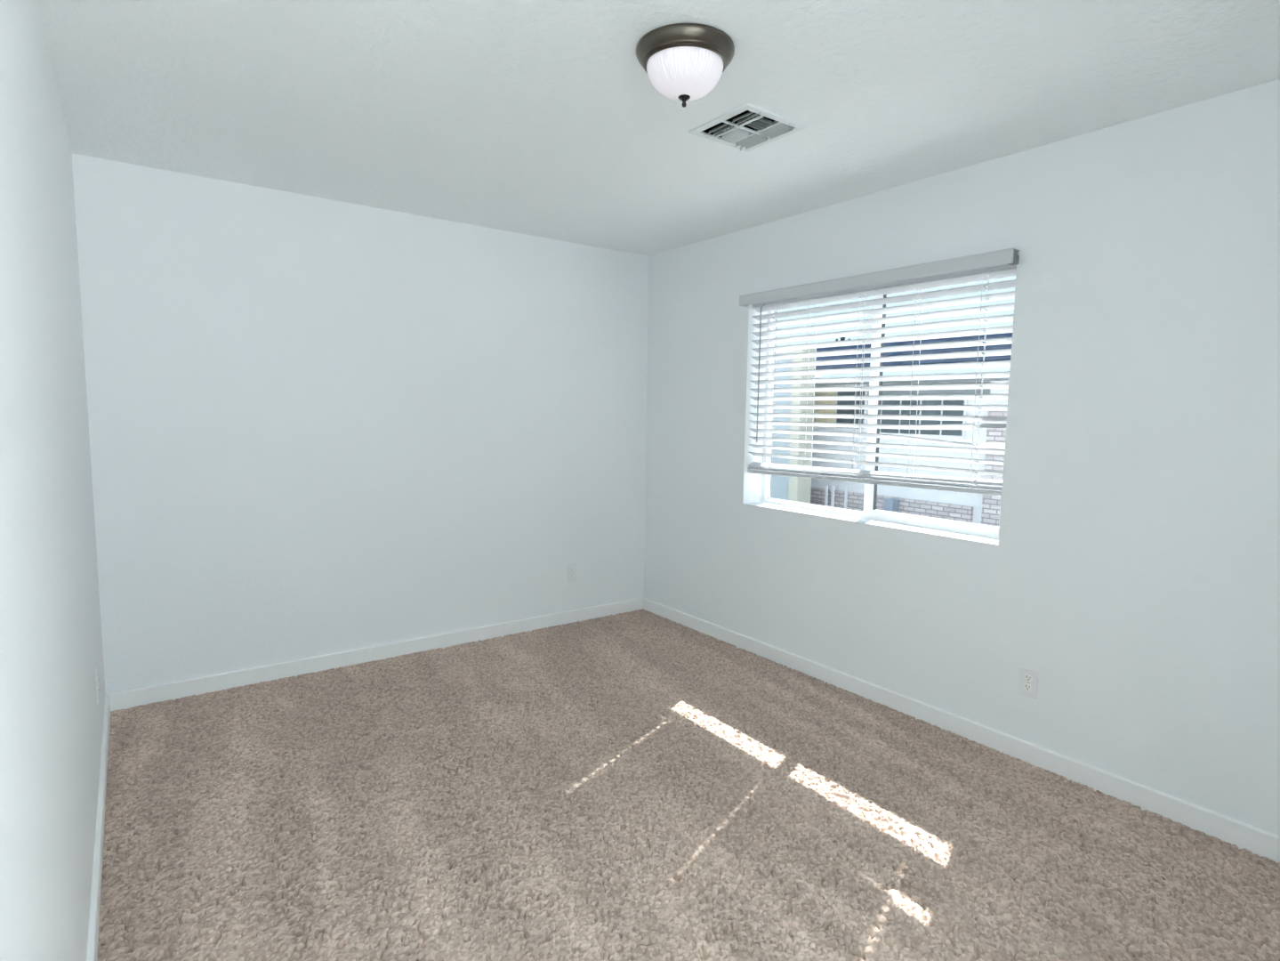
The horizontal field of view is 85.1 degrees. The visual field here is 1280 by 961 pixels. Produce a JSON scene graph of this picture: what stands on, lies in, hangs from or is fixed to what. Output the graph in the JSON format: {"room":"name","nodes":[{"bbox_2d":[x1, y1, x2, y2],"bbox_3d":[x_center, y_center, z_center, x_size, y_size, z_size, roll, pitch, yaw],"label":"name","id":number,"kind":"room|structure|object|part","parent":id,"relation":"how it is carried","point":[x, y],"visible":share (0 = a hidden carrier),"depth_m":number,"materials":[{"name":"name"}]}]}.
{"room":"empty bedroom","nodes":[
{"label":"empty bedroom","id":0,"kind":"room"},
{"bbox_2d":[0,0,105,960],"bbox_3d":[-0.249,0.178,-0.050,0.200,2.640,7.600,-3,7,-36],"label":"wall","id":1,"kind":"structure","parent":0,"point":[52,719],"depth_m":1.34,"materials":[{"name":"white paint"}]},
{"bbox_2d":[95,668,99,703],"bbox_3d":[-2.012,0.761,2.588,0.007,0.115,0.070,-3,7,-36],"label":"wall outlet","id":2,"kind":"object","parent":1,"relation":"attached to","point":[96,671],"visible":1,"depth_m":2.56,"materials":[{"name":"white plastic"}]},
{"bbox_2d":[86,693,110,960],"bbox_3d":[-0.240,1.343,0.211,0.014,0.090,7.400,-3,7,-36],"label":"baseboard","id":3,"kind":"structure","parent":1,"relation":"attached to","point":[92,954],"depth_m":2.09,"materials":[{"name":"white paint"}]},
{"bbox_2d":[72,152,648,693],"bbox_3d":[-1.244,-0.243,4.033,3.439,2.640,0.200,-3,7,-36],"label":"wall","id":4,"kind":"structure","parent":0,"point":[318,426],"depth_m":3.65,"materials":[{"name":"white paint"}]},
{"bbox_2d":[109,597,643,710],"bbox_3d":[-1.199,0.946,4.064,3.011,0.090,0.014,-3,7,-36],"label":"baseboard","id":5,"kind":"structure","parent":4,"relation":"attached to","point":[124,699],"depth_m":3.78,"materials":[{"name":"white paint"}]},
{"bbox_2d":[566,563,576,581],"bbox_3d":[-0.448,0.605,4.583,0.070,0.115,0.007,-3,7,-36],"label":"wall outlet","id":6,"kind":"object","parent":4,"relation":"attached to","point":[571,568],"visible":1,"depth_m":4.58,"materials":[{"name":"white plastic"}]},
{"bbox_2d":[38,0,1279,256],"bbox_3d":[1.018,-1.169,0.858,3.439,0.100,7.800,-3,7,-36],"label":"ceiling","id":7,"kind":"structure","parent":0,"point":[543,118],"depth_m":2.29,"materials":[{"name":"white paint"}]},
{"bbox_2d":[635,23,734,107],"bbox_3d":[0.130,-1.167,2.025,0.285,0.162,0.285,-3,7,-36],"label":"ceiling light","id":8,"kind":"object","parent":7,"relation":"attached to","point":[684,62],"visible":1,"depth_m":1.94,"materials":[{"name":"white glass"}]},
{"bbox_2d":[688,103,807,152],"bbox_3d":[0.398,-1.398,2.564,0.307,0.240,0.307,-3,7,-36],"label":"ceiling vent","id":9,"kind":"object","parent":7,"relation":"in","point":[747,127],"visible":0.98,"depth_m":2.58,"materials":[{"name":"white metal"}]},
{"bbox_2d":[96,608,1279,960],"bbox_3d":[-0.106,1.154,2.582,3.039,0.026,3.720,-3,7,-36],"label":"floor","id":10,"kind":"structure","parent":0,"point":[640,784],"depth_m":2.34,"materials":[{"name":"carpet"}]},
{"bbox_2d":[643,79,1279,836],"bbox_3d":[2.365,0.029,1.857,0.200,2.640,7.600,-3,7,-36],"label":"wall","id":11,"kind":"structure","parent":0,"point":[1133,564],"depth_m":2.66,"materials":[{"name":"white paint"}]},
{"bbox_2d":[761,274,1014,538],"bbox_3d":[1.197,-0.397,3.547,0.052,1.187,1.499,-3,7,-36],"label":"window","id":12,"kind":"structure","parent":11,"relation":"in","point":[870,511],"depth_m":3.55,"materials":[{"name":"white plastic"}]},
{"bbox_2d":[739,247,1019,495],"bbox_3d":[1.061,-0.483,3.443,0.135,1.011,1.525,-3,7,-36],"label":"window blind","id":13,"kind":"object","parent":12,"relation":"attached to","point":[999,263],"visible":0.98,"depth_m":3.31,"materials":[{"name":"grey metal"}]},
{"bbox_3d":[0.738,-0.521,3.951,0.056,0.920,0.002,-3,7,-36],"label":"ladder cord","id":14,"kind":"part","parent":13,"relation":"part of","materials":[{"name":"white fabric"}]},
{"bbox_3d":[0.744,-0.512,3.944,0.002,0.935,0.002,5,7,38],"label":"lift cord","id":15,"kind":"part","parent":13,"relation":"part of","materials":[{"name":"white fabric"}]},
{"bbox_3d":[0.911,-0.495,3.715,0.056,0.920,0.002,-3,7,-36],"label":"ladder cord","id":16,"kind":"part","parent":13,"relation":"part of","materials":[{"name":"white fabric"}]},
{"bbox_3d":[1.091,-0.468,3.471,0.056,0.920,0.002,-3,7,-36],"label":"ladder cord","id":17,"kind":"part","parent":13,"relation":"part of","materials":[{"name":"white fabric"}]},
{"bbox_3d":[1.097,-0.459,3.464,0.002,0.935,0.002,5,7,38],"label":"lift cord","id":18,"kind":"part","parent":13,"relation":"part of","materials":[{"name":"white fabric"}]},
{"bbox_3d":[1.088,0.000,3.511,0.051,0.038,1.484,-3,7,-36],"label":"rail","id":19,"kind":"part","parent":13,"relation":"part of","materials":[{"name":"white plastic"}]},
{"bbox_3d":[1.271,-0.441,3.226,0.056,0.920,0.002,-3,7,-36],"label":"ladder cord","id":20,"kind":"part","parent":13,"relation":"part of","materials":[{"name":"white fabric"}]},
{"bbox_3d":[1.451,-0.414,2.982,0.056,0.920,0.002,-3,7,-36],"label":"ladder cord","id":21,"kind":"part","parent":13,"relation":"part of","materials":[{"name":"white fabric"}]},
{"bbox_3d":[1.457,-0.405,2.974,0.002,0.935,0.002,2,6,9],"label":"lift cord","id":22,"kind":"part","parent":13,"relation":"part of","materials":[{"name":"white fabric"}]},
{"bbox_3d":[1.395,-0.360,3.266,0.024,1.139,0.746,-3,7,-36],"label":"sash","id":23,"kind":"part","parent":12,"relation":"part of","materials":[{"name":"white plastic"}]},
{"bbox_2d":[642,596,1279,862],"bbox_3d":[1.375,1.080,3.115,0.014,0.090,4.600,-3,7,-36],"label":"baseboard","id":24,"kind":"structure","parent":11,"relation":"attached to","point":[1243,835],"depth_m":2.86,"materials":[{"name":"white paint"}]},
{"bbox_2d":[1018,665,1038,698],"bbox_3d":[1.574,0.818,2.827,0.007,0.115,0.070,-3,7,-36],"label":"wall outlet","id":25,"kind":"object","parent":11,"relation":"attached to","point":[1028,678],"visible":1,"depth_m":2.82,"materials":[{"name":"white plastic"}]},
{"bbox_2d":[1022,683,1031,691],"bbox_3d":[1.572,0.837,2.828,0.003,0.028,0.034,-3,7,-36],"label":"receptacle","id":26,"kind":"object","parent":25,"relation":"attached to","point":[1026,687],"depth_m":2.83,"materials":[{"name":"white plastic"}]},
{"bbox_2d":[1023,673,1032,681],"bbox_3d":[1.573,0.798,2.824,0.003,0.028,0.034,-3,7,-36],"label":"receptacle","id":27,"kind":"object","parent":25,"relation":"attached to","point":[1027,677],"depth_m":2.82,"materials":[{"name":"white plastic"}]},
{"label":"outside","id":28,"kind":"structure","parent":0,"visible":0},
{"bbox_3d":[5.793,1.368,12.380,42.000,0.200,45.000,-3,7,-36],"label":"ground","id":29,"kind":"structure","parent":28,"visible":0},
{"bbox_2d":[771,348,816,503],"bbox_3d":[1.716,-0.799,14.488,0.380,3.570,4.420,-3,7,-36],"label":"wall","id":30,"kind":"structure","parent":29,"relation":"on","point":[784,487],"depth_m":12.78,"materials":[{"name":"grey paint"}]},
{"bbox_3d":[1.653,-0.773,14.575,0.300,3.500,4.210,-3,7,-36],"label":"wall panel","id":31,"kind":"part","parent":30,"relation":"part of","materials":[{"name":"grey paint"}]},
{"bbox_2d":[883,498,898,512],"bbox_3d":[4.364,0.792,12.188,0.200,0.940,0.180,-3,7,-36],"label":"utility box","id":32,"kind":"object","parent":29,"relation":"on","point":[890,504],"visible":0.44,"depth_m":12.08,"materials":[{"name":"grey metal"}]},
{"bbox_2d":[810,332,1012,526],"bbox_3d":[6.090,-0.912,13.468,5.230,4.130,11.600,-3,7,-36],"label":"house","id":33,"kind":"structure","parent":29,"relation":"on","point":[959,506],"depth_m":11.89,"materials":[{"name":"white stucco"},{"name":"brick"},{"name":"glass"}]},
{"bbox_3d":[3.535,0.616,13.277,0.040,1.050,0.040,-3,7,-36],"label":"porch post","id":34,"kind":"part","parent":33,"relation":"part of","materials":[{"name":"white paint"}]},
{"bbox_3d":[3.623,0.629,13.157,0.040,1.050,0.040,-3,7,-36],"label":"porch post","id":35,"kind":"part","parent":33,"relation":"part of","materials":[{"name":"white paint"}]},
{"bbox_3d":[3.850,-1.331,13.045,0.015,0.700,0.400,-3,7,-36],"label":"pane","id":36,"kind":"part","parent":33,"relation":"part of","materials":[{"name":"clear glass"}]},
{"bbox_3d":[3.800,0.656,12.916,0.040,1.050,0.040,-3,7,-36],"label":"porch post","id":37,"kind":"part","parent":33,"relation":"part of","materials":[{"name":"white paint"}]},
{"bbox_3d":[4.005,-1.308,12.834,0.015,0.700,0.065,-3,7,-36],"label":"pane","id":38,"kind":"part","parent":33,"relation":"part of","materials":[{"name":"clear glass"}]},
{"bbox_3d":[4.063,-1.299,12.756,0.015,0.700,0.080,-3,7,-36],"label":"pane","id":39,"kind":"part","parent":33,"relation":"part of","materials":[{"name":"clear glass"}]},
{"bbox_3d":[4.410,-1.127,12.293,0.015,0.580,0.345,-3,7,-36],"label":"pane","id":40,"kind":"part","parent":33,"relation":"part of","materials":[{"name":"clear glass"}]},
{"bbox_3d":[4.638,-1.093,11.984,0.015,0.580,0.345,-3,7,-36],"label":"pane","id":41,"kind":"part","parent":33,"relation":"part of","materials":[{"name":"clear glass"}]},
{"bbox_3d":[4.865,-1.059,11.675,0.015,0.580,0.345,-3,7,-36],"label":"pane","id":42,"kind":"part","parent":33,"relation":"part of","materials":[{"name":"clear glass"}]},
{"bbox_3d":[5.092,-1.025,11.366,0.015,0.580,0.345,-3,7,-36],"label":"pane","id":43,"kind":"part","parent":33,"relation":"part of","materials":[{"name":"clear glass"}]}
]}

